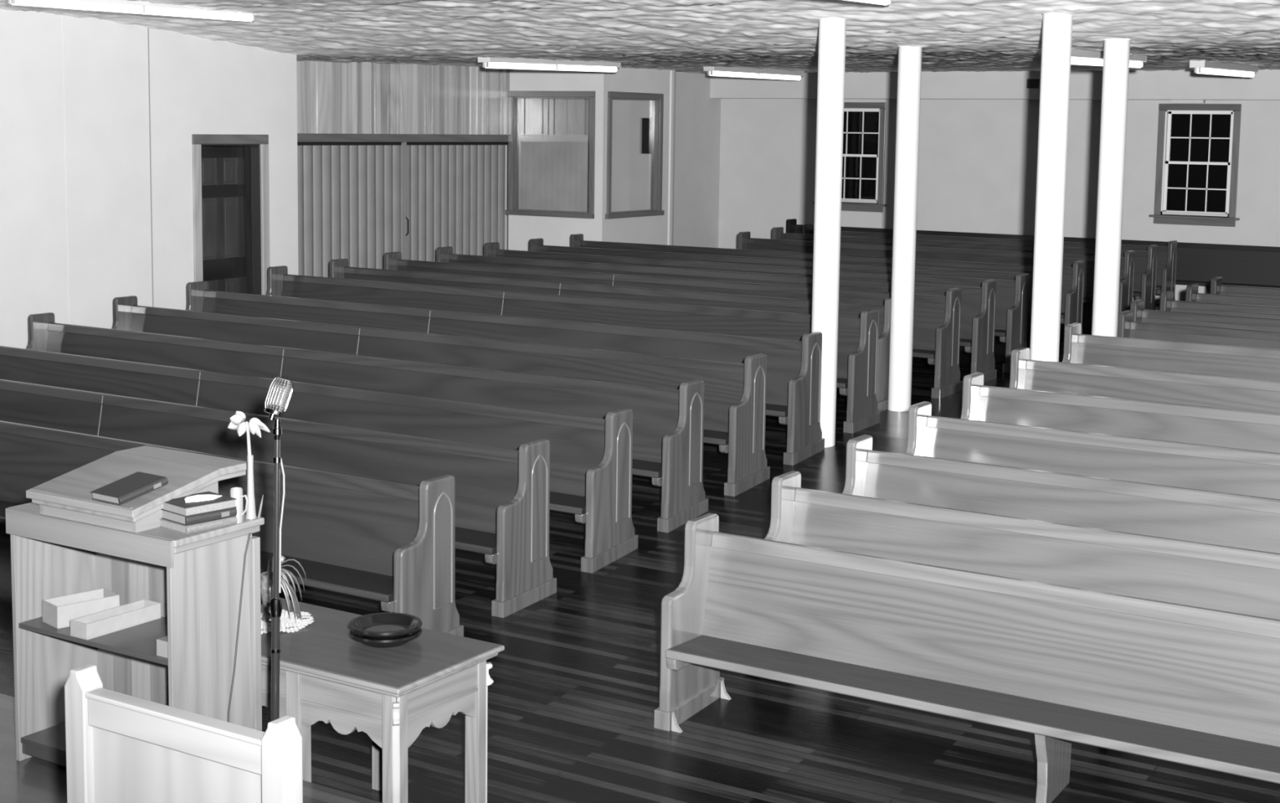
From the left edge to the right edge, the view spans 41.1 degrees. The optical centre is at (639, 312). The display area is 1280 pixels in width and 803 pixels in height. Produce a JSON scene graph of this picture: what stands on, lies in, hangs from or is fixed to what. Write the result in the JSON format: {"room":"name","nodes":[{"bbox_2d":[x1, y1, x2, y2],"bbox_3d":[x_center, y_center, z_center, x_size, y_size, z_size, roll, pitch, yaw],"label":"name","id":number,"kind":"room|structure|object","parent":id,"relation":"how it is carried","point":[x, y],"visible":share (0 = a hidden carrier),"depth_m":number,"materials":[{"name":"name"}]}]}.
{"room":"house of worship","nodes":[
{"label":"house of worship","id":0,"kind":"room"},
{"bbox_2d":[0,8,297,348],"bbox_3d":[-7.563,-0.249,11.275,0.120,4.160,15.040,5,7,32],"label":"wall","id":1,"kind":"structure","parent":0,"point":[198,86],"depth_m":15.66,"materials":[{"name":"paint"}]},
{"bbox_2d":[62,15,103,328],"bbox_3d":[-4.966,-0.901,15.255,0.006,3.470,0.380,5,7,32],"label":"wall panel","id":2,"kind":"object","parent":1,"relation":"attached to","point":[80,35],"depth_m":15.21,"materials":[{"name":"paint"}]},
{"bbox_2d":[147,28,153,306],"bbox_3d":[-4.555,-0.982,15.909,0.003,3.300,0.012,5,7,32],"label":"trim","id":3,"kind":"structure","parent":1,"relation":"attached to","point":[148,28],"depth_m":15.87,"materials":[{"name":"grey wood"}]},
{"bbox_2d":[191,133,270,294],"bbox_3d":[-4.099,-0.602,16.866,0.229,2.310,1.006,5,7,32],"label":"door","id":4,"kind":"structure","parent":1,"relation":"in","point":[218,173],"depth_m":16.93,"materials":[{"name":"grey wood"}]},
{"bbox_2d":[200,145,252,293],"bbox_3d":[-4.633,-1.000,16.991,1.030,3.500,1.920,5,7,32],"label":"door frame","id":5,"kind":"structure","parent":0,"point":[246,148],"depth_m":17.62,"materials":[{"name":"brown wood"}]},
{"bbox_2d":[297,142,404,277],"bbox_3d":[-3.655,-0.889,19.429,0.062,2.090,2.940,5,7,32],"label":"door","id":6,"kind":"structure","parent":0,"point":[351,197],"depth_m":19.82,"materials":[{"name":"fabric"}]},
{"bbox_2d":[504,145,506,249],"bbox_3d":[-3.210,-1.421,20.311,0.120,3.660,5.300,5,7,32],"label":"wall","id":7,"kind":"structure","parent":0,"point":[505,171],"depth_m":22.51,"materials":[{"name":"paint"}]},
{"bbox_2d":[297,142,507,145],"bbox_3d":[-3.132,-2.009,20.227,0.140,0.050,5.060,5,7,32],"label":"trim","id":8,"kind":"structure","parent":7,"relation":"attached to","point":[298,143],"depth_m":20.50,"materials":[{"name":"black wood"}]},
{"bbox_2d":[296,60,509,134],"bbox_3d":[-3.087,-2.563,20.141,0.110,0.910,5.056,5,7,32],"label":"wall panel","id":9,"kind":"object","parent":7,"relation":"attached to","point":[334,97],"depth_m":20.42,"materials":[{"name":"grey wood"}]},
{"bbox_2d":[297,133,510,142],"bbox_3d":[-3.078,-2.067,20.187,0.145,0.095,5.060,5,7,32],"label":"trim","id":10,"kind":"structure","parent":7,"relation":"attached to","point":[301,137],"depth_m":20.38,"materials":[{"name":"wood"}]},
{"bbox_2d":[404,142,505,262],"bbox_3d":[-2.299,-1.125,21.540,0.106,2.090,2.080,5,7,32],"label":"accordion door","id":11,"kind":"structure","parent":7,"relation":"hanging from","point":[454,195],"depth_m":21.44,"materials":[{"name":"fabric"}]},
{"bbox_2d":[508,69,608,251],"bbox_3d":[-1.069,-1.678,22.021,1.475,3.460,0.100,5,7,32],"label":"wall","id":12,"kind":"structure","parent":0,"point":[554,231],"depth_m":21.82,"materials":[{"name":"paint"}]},
{"bbox_2d":[505,91,595,218],"bbox_3d":[-1.137,-2.043,21.998,1.375,1.610,0.150,5,7,32],"label":"window","id":13,"kind":"structure","parent":12,"relation":"in","point":[513,96],"depth_m":22.07,"materials":[{"name":"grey wood"}]},
{"bbox_2d":[506,69,669,249],"bbox_3d":[-1.235,-1.881,23.872,3.730,3.460,0.120,5,7,32],"label":"wall","id":14,"kind":"structure","parent":0,"point":[553,169],"depth_m":23.56,"materials":[{"name":"white paint"}]},
{"bbox_2d":[641,118,652,154],"bbox_3d":[0.170,-2.376,22.962,0.300,0.480,0.060,5,7,32],"label":"window","id":15,"kind":"structure","parent":14,"relation":"in","point":[646,122],"depth_m":22.98,"materials":[{"name":"black glass"}]},
{"bbox_2d":[606,67,665,244],"bbox_3d":[-0.094,-1.693,22.284,0.100,3.460,1.380,5,7,32],"label":"wall","id":16,"kind":"structure","parent":0,"point":[644,229],"depth_m":22.26,"materials":[{"name":"paint"}]},
{"bbox_2d":[604,91,664,218],"bbox_3d":[-0.089,-2.050,22.198,0.150,1.610,1.380,5,7,32],"label":"window","id":17,"kind":"structure","parent":16,"relation":"in","point":[657,100],"depth_m":22.60,"materials":[{"name":"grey wood"}]},
{"bbox_2d":[0,302,1279,802],"bbox_3d":[0.424,1.520,12.096,19.400,1.185,24.800,5,7,32],"label":"floor","id":18,"kind":"structure","parent":0,"point":[573,697],"depth_m":7.87,"materials":[{"name":"wood"}]},
{"bbox_2d":[0,693,382,802],"bbox_3d":[-2.992,2.430,3.766,15.900,0.620,6.770,5,7,32],"label":"platform","id":19,"kind":"object","parent":18,"relation":"on","point":[33,780],"depth_m":6.62,"materials":[{"name":"wood"}]},
{"bbox_2d":[5,445,264,766],"bbox_3d":[-1.964,1.200,6.746,0.952,1.210,0.605,5,7,32],"label":"lectern","id":20,"kind":"object","parent":19,"relation":"on","point":[65,541],"visible":0.68,"depth_m":6.62,"materials":[{"name":"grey wood"}]},
{"bbox_2d":[20,722,66,766],"bbox_3d":[-2.007,1.744,6.754,0.856,0.067,0.389,5,7,32],"label":"shelf","id":21,"kind":"object","parent":20,"relation":"attached to","point":[46,741],"depth_m":6.80,"materials":[{"name":"grey wood"}]},
{"bbox_2d":[42,588,119,628],"bbox_3d":[-2.236,1.183,6.830,0.264,0.088,0.135,-5,9,-44],"label":"cardboard box","id":22,"kind":"object","parent":20,"relation":"on","point":[58,612],"visible":0.88,"depth_m":6.79,"materials":[{"name":"white cardboard"}]},
{"bbox_2d":[18,616,168,666],"bbox_3d":[-2.000,1.255,6.703,0.856,0.020,0.385,5,7,32],"label":"shelf","id":23,"kind":"object","parent":20,"relation":"attached to","point":[140,641],"depth_m":6.61,"materials":[{"name":"grey wood"}]},
{"bbox_2d":[70,599,160,639],"bbox_3d":[-2.066,1.210,6.733,0.098,0.062,0.367,5,7,33],"label":"cardboard box","id":24,"kind":"object","parent":20,"relation":"on","point":[94,625],"visible":1,"depth_m":6.71,"materials":[{"name":"white cardboard"}]},
{"bbox_2d":[90,471,168,505],"bbox_3d":[-1.927,0.664,6.449,0.174,0.072,0.226,5,8,35],"label":"hymnal","id":25,"kind":"object","parent":20,"relation":"on","point":[134,486],"visible":1,"depth_m":6.42,"materials":[{"name":"fabric"}]},
{"bbox_2d":[156,636,168,657],"bbox_3d":[-1.762,1.234,6.388,0.060,0.095,0.070,5,7,32],"label":"box","id":26,"kind":"object","parent":20,"relation":"on","point":[162,643],"visible":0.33,"depth_m":6.36,"materials":[{"name":"grey cardboard"}]},
{"bbox_2d":[159,516,237,534],"bbox_3d":[-1.678,0.792,6.468,0.199,0.030,0.225,6,8,40],"label":"hymnal","id":27,"kind":"object","parent":20,"relation":"on","point":[169,525],"visible":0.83,"depth_m":6.39,"materials":[{"name":"white paper"}]},
{"bbox_2d":[161,507,236,525],"bbox_3d":[-1.672,0.759,6.467,0.184,0.036,0.220,6,8,42],"label":"hymnal","id":28,"kind":"object","parent":27,"relation":"on","point":[186,521],"visible":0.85,"depth_m":6.40,"materials":[{"name":"paper"}]},
{"bbox_2d":[160,491,236,516],"bbox_3d":[-1.678,0.724,6.463,0.194,0.034,0.225,6,8,42],"label":"hymnal","id":29,"kind":"object","parent":28,"relation":"on","point":[178,506],"visible":0.81,"depth_m":6.40,"materials":[{"name":"paper"}]},
{"bbox_2d":[184,494,222,502],"bbox_3d":[-1.665,0.703,6.469,0.160,0.002,0.105,-5,8,-43],"label":"paper sheet","id":30,"kind":"object","parent":29,"relation":"on","point":[197,498],"visible":1,"depth_m":6.46,"materials":[{"name":"white paper"}]},
{"bbox_2d":[230,487,248,523],"bbox_3d":[-1.533,0.738,6.521,0.071,0.130,0.050,5,7,32],"label":"jug","id":31,"kind":"object","parent":20,"relation":"on","point":[237,493],"visible":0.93,"depth_m":6.51,"materials":[{"name":"grey ceramic"}]},
{"bbox_2d":[227,533,251,722],"bbox_3d":[-1.543,1.339,6.564,0.018,0.986,0.119,6,8,40],"label":"hanging cord","id":32,"kind":"object","parent":20,"relation":"hanging from","point":[249,536],"visible":0.69,"depth_m":6.55,"materials":[{"name":"black plastic"}]},
{"bbox_2d":[227,411,271,519],"bbox_3d":[-1.506,0.587,6.583,0.165,0.419,0.074,1,6,3],"label":"flower vase","id":33,"kind":"object","parent":20,"relation":"on","point":[255,425],"visible":1,"depth_m":6.57,"materials":[{"name":"grey"}]},
{"bbox_2d":[64,663,302,802],"bbox_3d":[-1.105,1.507,4.746,0.820,1.055,0.520,5,7,32],"label":"chair","id":34,"kind":"object","parent":19,"relation":"on","point":[121,748],"visible":1,"depth_m":4.53,"materials":[{"name":"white wood"}]},
{"bbox_2d":[266,418,284,721],"bbox_3d":[-1.268,1.145,5.923,0.260,1.516,0.284,5,7,32],"label":"microphone stand","id":35,"kind":"object","parent":19,"relation":"on","point":[275,604],"visible":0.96,"depth_m":5.99,"materials":[{"name":"black metal"}]},
{"bbox_2d":[263,377,293,420],"bbox_3d":[-1.272,0.304,6.011,0.100,0.150,0.082,-5,9,-43],"label":"microphone","id":36,"kind":"object","parent":35,"relation":"attached to","point":[279,394],"visible":1,"depth_m":5.99,"materials":[{"name":"grey metal"}]},
{"bbox_2d":[266,377,290,412],"bbox_3d":[-1.271,0.294,6.011,0.081,0.131,0.080,4,7,25],"label":"grille","id":37,"kind":"object","parent":36,"relation":"attached to","point":[278,396],"depth_m":5.99,"materials":[{"name":"silver metal"}]},
{"bbox_2d":[0,420,463,636],"bbox_3d":[-3.825,1.113,10.511,6.496,0.935,0.538,5,7,32],"label":"pew","id":38,"kind":"object","parent":18,"relation":"on","point":[390,544],"visible":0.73,"depth_m":9.20,"materials":[{"name":"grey wood"}]},
{"bbox_2d":[0,379,556,617],"bbox_3d":[-3.352,0.985,11.291,6.456,0.935,0.538,5,7,32],"label":"pew","id":39,"kind":"object","parent":18,"relation":"on","point":[502,495],"visible":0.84,"depth_m":10.28,"materials":[{"name":"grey wood"}]},
{"bbox_2d":[0,346,638,573],"bbox_3d":[-2.882,0.851,12.034,6.456,0.935,0.538,5,7,32],"label":"pew","id":40,"kind":"object","parent":18,"relation":"on","point":[591,459],"visible":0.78,"depth_m":11.21,"materials":[{"name":"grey wood"}]},
{"bbox_2d":[26,312,708,533],"bbox_3d":[-2.422,0.701,12.745,6.466,0.935,0.538,5,7,32],"label":"pew","id":41,"kind":"object","parent":18,"relation":"on","point":[668,424],"visible":0.55,"depth_m":12.12,"materials":[{"name":"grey wood"}]},
{"bbox_2d":[260,598,504,802],"bbox_3d":[-1.257,1.704,7.036,1.240,0.735,0.670,5,7,32],"label":"table","id":42,"kind":"object","parent":18,"relation":"on","point":[390,695],"visible":0.63,"depth_m":6.73,"materials":[{"name":"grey wood"}]},
{"bbox_2d":[261,608,314,634],"bbox_3d":[-1.544,1.304,7.206,0.332,0.022,0.329,5,7,32],"label":"lace doily","id":43,"kind":"object","parent":42,"relation":"on","point":[267,627],"visible":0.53,"depth_m":7.18,"materials":[{"name":"grey fabric"}]},
{"bbox_2d":[260,555,306,622],"bbox_3d":[-1.546,1.200,7.212,0.220,0.374,0.168,5,7,32],"label":"potted plant","id":44,"kind":"object","parent":43,"relation":"on","point":[266,578],"visible":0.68,"depth_m":7.19,"materials":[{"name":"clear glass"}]},
{"bbox_2d":[347,627,422,648],"bbox_3d":[-1.040,1.320,6.974,0.300,0.049,0.300,5,7,32],"label":"plate","id":45,"kind":"object","parent":42,"relation":"on","point":[392,642],"visible":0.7,"depth_m":6.87,"materials":[{"name":"black wood"}]},
{"bbox_2d":[347,612,422,639],"bbox_3d":[-1.040,1.290,6.971,0.300,0.049,0.300,5,7,32],"label":"plate","id":46,"kind":"object","parent":45,"relation":"on","point":[386,625],"visible":1,"depth_m":7.01,"materials":[{"name":"black wood"}]},
{"bbox_2d":[111,295,769,496],"bbox_3d":[-1.941,0.550,13.461,6.426,0.935,0.538,5,7,32],"label":"pew","id":47,"kind":"object","parent":18,"relation":"on","point":[735,397],"visible":0.59,"depth_m":12.86,"materials":[{"name":"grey wood"}]},
{"bbox_2d":[186,280,824,465],"bbox_3d":[-1.485,0.405,14.226,6.456,0.935,0.538,5,7,32],"label":"pew","id":48,"kind":"object","parent":18,"relation":"on","point":[793,368],"visible":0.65,"depth_m":13.62,"materials":[{"name":"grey wood"}]},
{"bbox_2d":[266,266,879,433],"bbox_3d":[-0.934,0.236,15.107,6.436,0.934,0.538,5,7,32],"label":"pew","id":49,"kind":"object","parent":18,"relation":"on","point":[857,338],"visible":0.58,"depth_m":14.69,"materials":[{"name":"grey wood"}]},
{"bbox_2d":[329,258,891,412],"bbox_3d":[-0.541,0.135,15.912,6.246,0.934,0.538,5,7,32],"label":"pew","id":50,"kind":"object","parent":18,"relation":"on","point":[339,268],"visible":0.24,"depth_m":15.71,"materials":[{"name":"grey wood"}]},
{"bbox_2d":[666,70,675,245],"bbox_3d":[0.399,-1.776,23.115,0.156,3.032,0.156,5,7,32],"label":"support column","id":51,"kind":"structure","parent":18,"relation":"on","point":[672,73],"depth_m":23.03,"materials":[{"name":"grey paint"}]},
{"bbox_2d":[383,251,962,398],"bbox_3d":[-0.006,0.043,16.670,6.486,0.934,0.538,5,7,32],"label":"pew","id":52,"kind":"object","parent":18,"relation":"on","point":[936,319],"visible":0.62,"depth_m":15.92,"materials":[{"name":"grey wood"}]},
{"bbox_2d":[435,246,996,382],"bbox_3d":[0.464,-0.044,17.417,6.476,0.934,0.538,5,7,32],"label":"pew","id":53,"kind":"object","parent":18,"relation":"on","point":[977,326],"visible":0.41,"depth_m":16.61,"materials":[{"name":"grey wood"}]},
{"bbox_2d":[484,242,1029,373],"bbox_3d":[0.936,-0.124,18.219,6.506,0.934,0.538,5,7,32],"label":"pew","id":54,"kind":"object","parent":18,"relation":"on","point":[1011,296],"visible":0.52,"depth_m":17.41,"materials":[{"name":"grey wood"}]},
{"bbox_2d":[528,238,1032,327],"bbox_3d":[1.411,-0.203,19.007,6.516,0.934,0.538,5,7,32],"label":"pew","id":55,"kind":"object","parent":18,"relation":"on","point":[536,244],"visible":0.06,"depth_m":19.15,"materials":[{"name":"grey wood"}]},
{"bbox_2d":[569,233,1084,351],"bbox_3d":[1.879,-0.294,19.793,6.526,0.934,0.538,5,7,32],"label":"pew","id":56,"kind":"object","parent":18,"relation":"on","point":[1073,278],"visible":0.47,"depth_m":19.16,"materials":[{"name":"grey wood"}]},
{"bbox_2d":[811,17,846,447],"bbox_3d":[1.403,-0.586,12.775,0.224,3.213,0.224,5,7,32],"label":"support column","id":57,"kind":"structure","parent":18,"relation":"on","point":[832,30],"depth_m":12.68,"materials":[{"name":"white paint"}]},
{"bbox_2d":[888,44,923,411],"bbox_3d":[2.191,-0.680,14.108,0.214,3.022,0.214,5,7,32],"label":"support column","id":58,"kind":"structure","parent":18,"relation":"on","point":[909,57],"depth_m":14.03,"materials":[{"name":"white paint"}]},
{"bbox_2d":[737,231,1134,313],"bbox_3d":[3.386,-0.393,20.567,5.036,0.934,0.538,5,7,32],"label":"pew","id":59,"kind":"object","parent":18,"relation":"on","point":[744,242],"visible":0.36,"depth_m":20.36,"materials":[{"name":"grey wood"}]},
{"bbox_2d":[772,226,1157,310],"bbox_3d":[3.894,-0.494,21.422,5.056,0.934,0.538,5,7,32],"label":"pew","id":60,"kind":"object","parent":18,"relation":"on","point":[1145,262],"visible":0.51,"depth_m":20.86,"materials":[{"name":"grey wood"}]},
{"bbox_2d":[653,513,1279,802],"bbox_3d":[2.943,1.658,6.336,6.466,0.935,0.538,5,7,32],"label":"pew","id":61,"kind":"object","parent":18,"relation":"on","point":[1197,686],"visible":1,"depth_m":7.30,"materials":[{"name":"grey wood"}]},
{"bbox_2d":[802,223,1177,300],"bbox_3d":[4.376,-0.577,22.211,5.056,0.934,0.538,5,7,32],"label":"pew","id":62,"kind":"object","parent":18,"relation":"on","point":[1166,255],"visible":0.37,"depth_m":21.52,"materials":[{"name":"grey wood"}]},
{"bbox_2d":[764,471,1279,619],"bbox_3d":[3.409,1.530,7.121,6.466,0.935,0.538,5,7,32],"label":"pew","id":63,"kind":"object","parent":18,"relation":"on","point":[1233,580],"visible":0.39,"depth_m":8.19,"materials":[{"name":"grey wood"}]},
{"bbox_2d":[786,218,1279,288],"bbox_3d":[7.586,-0.441,21.325,12.926,0.934,0.538,5,7,32],"label":"pew","id":64,"kind":"object","parent":18,"relation":"on","point":[1239,265],"visible":0.29,"depth_m":21.63,"materials":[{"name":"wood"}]},
{"bbox_2d":[1029,12,1072,362],"bbox_3d":[2.860,-0.474,11.930,0.224,3.204,0.224,5,7,32],"label":"support column","id":65,"kind":"structure","parent":18,"relation":"on","point":[1056,42],"depth_m":11.81,"materials":[{"name":"white paint"}]},
{"bbox_2d":[841,435,1279,553],"bbox_3d":[3.884,1.394,7.869,6.466,0.935,0.538,5,7,32],"label":"pew","id":66,"kind":"object","parent":18,"relation":"on","point":[1200,516],"visible":0.35,"depth_m":9.01,"materials":[{"name":"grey wood"}]},
{"bbox_2d":[905,401,1279,499],"bbox_3d":[4.341,1.243,8.585,6.466,0.935,0.538,5,7,32],"label":"pew","id":67,"kind":"object","parent":18,"relation":"on","point":[1250,473],"visible":0.34,"depth_m":9.79,"materials":[{"name":"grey wood"}]},
{"bbox_2d":[1091,38,1131,337],"bbox_3d":[3.570,-0.545,12.994,0.214,3.040,0.214,5,7,32],"label":"support column","id":68,"kind":"structure","parent":18,"relation":"on","point":[1116,60],"depth_m":12.88,"materials":[{"name":"white paint"}]},
{"bbox_2d":[960,372,1279,453],"bbox_3d":[4.806,1.091,9.314,6.466,0.935,0.538,5,7,32],"label":"pew","id":69,"kind":"object","parent":18,"relation":"on","point":[1170,422],"visible":0.38,"depth_m":10.57,"materials":[{"name":"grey wood"}]},
{"bbox_2d":[1008,346,1279,413],"bbox_3d":[5.282,0.943,10.087,6.466,0.935,0.538,5,7,32],"label":"pew","id":70,"kind":"object","parent":18,"relation":"on","point":[1131,384],"visible":0.43,"depth_m":11.40,"materials":[{"name":"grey wood"}]},
{"bbox_2d":[1062,322,1279,381],"bbox_3d":[5.870,0.778,10.968,6.466,0.934,0.538,5,7,32],"label":"pew","id":71,"kind":"object","parent":18,"relation":"on","point":[1240,362],"visible":0.41,"depth_m":12.35,"materials":[{"name":"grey wood"}]},
{"bbox_2d":[1117,310,1279,349],"bbox_3d":[6.473,0.684,11.719,6.466,0.934,0.538,5,7,32],"label":"pew","id":72,"kind":"object","parent":18,"relation":"on","point":[1127,327],"visible":0.33,"depth_m":13.20,"materials":[{"name":"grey wood"}]},
{"bbox_2d":[1129,299,1279,331],"bbox_3d":[6.788,0.592,12.475,6.466,0.934,0.538,5,7,32],"label":"pew","id":73,"kind":"object","parent":18,"relation":"on","point":[1137,307],"visible":0.24,"depth_m":13.96,"materials":[{"name":"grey wood"}]},
{"bbox_2d":[1160,290,1279,318],"bbox_3d":[7.251,0.510,13.178,6.466,0.934,0.538,5,7,32],"label":"pew","id":74,"kind":"object","parent":18,"relation":"on","point":[1166,302],"visible":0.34,"depth_m":14.73,"materials":[{"name":"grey wood"}]},
{"bbox_2d":[1185,284,1279,306],"bbox_3d":[7.705,0.438,13.900,6.466,0.934,0.538,5,7,32],"label":"pew","id":75,"kind":"object","parent":18,"relation":"on","point":[1193,295],"visible":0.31,"depth_m":15.50,"materials":[{"name":"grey wood"}]},
{"bbox_2d":[1210,276,1279,297],"bbox_3d":[8.221,0.351,14.765,6.466,0.934,0.538,5,7,32],"label":"pew","id":76,"kind":"object","parent":18,"relation":"on","point":[1216,286],"visible":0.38,"depth_m":16.38,"materials":[{"name":"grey wood"}]},
{"bbox_2d":[0,0,1279,73],"bbox_3d":[2.565,-2.548,15.204,19.200,0.538,16.200,5,7,32],"label":"ceiling","id":77,"kind":"structure","parent":0,"point":[688,36],"depth_m":13.66,"materials":[{"name":"paint"}]},
{"bbox_2d":[7,0,258,22],"bbox_3d":[-3.890,-2.393,13.282,0.150,0.135,2.454,5,8,32],"label":"fluorescent fixture","id":78,"kind":"object","parent":77,"relation":"attached to","point":[134,6],"visible":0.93,"depth_m":13.24,"materials":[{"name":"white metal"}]},
{"bbox_2d":[7,0,15,4],"bbox_3d":[-4.523,-2.250,12.281,0.060,0.056,0.020,5,8,32],"label":"socket","id":79,"kind":"object","parent":78,"relation":"attached to","point":[10,2],"depth_m":12.27,"materials":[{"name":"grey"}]},
{"bbox_2d":[477,56,621,72],"bbox_3d":[-0.907,-2.632,18.056,0.150,0.135,2.454,5,8,32],"label":"fluorescent fixture","id":80,"kind":"object","parent":77,"relation":"attached to","point":[487,62],"visible":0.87,"depth_m":17.89,"materials":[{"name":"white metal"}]},
{"bbox_2d":[482,62,488,67],"bbox_3d":[-1.540,-2.478,17.056,0.060,0.056,0.020,5,8,32],"label":"socket","id":81,"kind":"object","parent":80,"relation":"attached to","point":[484,64],"depth_m":17.05,"materials":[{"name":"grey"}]},
{"bbox_2d":[703,66,804,80],"bbox_3d":[1.499,-3.072,21.876,0.150,0.135,2.484,5,8,32],"label":"fluorescent fixture","id":82,"kind":"object","parent":77,"relation":"attached to","point":[751,73],"visible":0.91,"depth_m":21.74,"materials":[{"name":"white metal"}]},
{"bbox_2d":[844,0,891,5],"bbox_3d":[0.929,-1.893,9.803,0.150,0.135,2.454,5,8,32],"label":"fluorescent fixture","id":83,"kind":"object","parent":77,"relation":"attached to","point":[885,2],"visible":1,"depth_m":10.64,"materials":[{"name":"white plastic"}]},
{"bbox_2d":[1071,48,1146,67],"bbox_3d":[3.950,-2.183,14.632,0.150,0.135,2.454,5,9,32],"label":"fluorescent fixture","id":84,"kind":"object","parent":77,"relation":"attached to","point":[1078,57],"visible":0.56,"depth_m":14.36,"materials":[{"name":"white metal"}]},
{"bbox_2d":[1189,59,1257,77],"bbox_3d":[6.220,-2.579,18.085,0.150,0.135,2.454,5,8,32],"label":"fluorescent fixture","id":85,"kind":"object","parent":77,"relation":"attached to","point":[1203,67],"visible":0.99,"depth_m":17.80,"materials":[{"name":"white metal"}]},
{"bbox_2d":[1194,67,1200,72],"bbox_3d":[5.587,-2.428,17.085,0.060,0.056,0.020,5,8,32],"label":"socket","id":86,"kind":"object","parent":85,"relation":"attached to","point":[1196,69],"depth_m":17.08,"materials":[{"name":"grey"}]},
{"bbox_2d":[673,71,720,248],"bbox_3d":[0.460,-1.842,24.659,0.120,3.660,3.000,5,7,32],"label":"wall","id":87,"kind":"structure","parent":0,"point":[697,115],"depth_m":25.09,"materials":[{"name":"paint"}]},
{"bbox_2d":[718,98,1279,304],"bbox_3d":[8.226,-1.390,21.481,16.450,3.660,0.200,5,7,32],"label":"wall","id":88,"kind":"structure","parent":0,"point":[978,158],"depth_m":23.48,"materials":[{"name":"paint"}]},
{"bbox_2d":[813,102,886,212],"bbox_3d":[3.070,-2.243,24.569,1.133,1.557,0.235,5,7,32],"label":"window","id":89,"kind":"structure","parent":88,"relation":"in","point":[863,107],"depth_m":24.38,"materials":[{"name":"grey wood"}]},
{"bbox_2d":[710,69,1279,100],"bbox_3d":[8.021,-2.885,21.146,16.250,0.500,0.330,5,7,32],"label":"ceiling beam","id":90,"kind":"structure","parent":88,"relation":"attached to","point":[1170,85],"depth_m":22.91,"materials":[{"name":"paint"}]},
{"bbox_2d":[1026,79,1039,88],"bbox_3d":[5.226,-3.043,22.686,0.170,0.125,0.010,5,7,32],"label":"air vent","id":91,"kind":"object","parent":88,"relation":"attached to","point":[1031,83],"visible":1,"depth_m":22.68,"materials":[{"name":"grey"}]},
{"bbox_2d":[1170,99,1205,103],"bbox_3d":[7.044,-2.711,21.914,0.410,0.040,0.100,5,7,32],"label":"trim","id":92,"kind":"structure","parent":88,"relation":"attached to","point":[1196,101],"depth_m":21.87,"materials":[{"name":"paint"}]},
{"bbox_2d":[1148,103,1241,226],"bbox_3d":[7.199,-1.907,22.006,1.134,1.557,0.235,5,7,32],"label":"window","id":93,"kind":"structure","parent":88,"relation":"in","point":[1164,126],"depth_m":21.99,"materials":[{"name":"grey wood"}]},
{"label":"outside","id":94,"kind":"structure","parent":0,"visible":0},
{"bbox_2d":[841,111,1231,212],"bbox_3d":[8.164,-1.406,21.903,16.600,3.400,0.050,5,7,32],"label":"window panes","id":95,"kind":"structure","parent":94,"point":[1180,123],"depth_m":22.45,"materials":[{"name":"black glass"}]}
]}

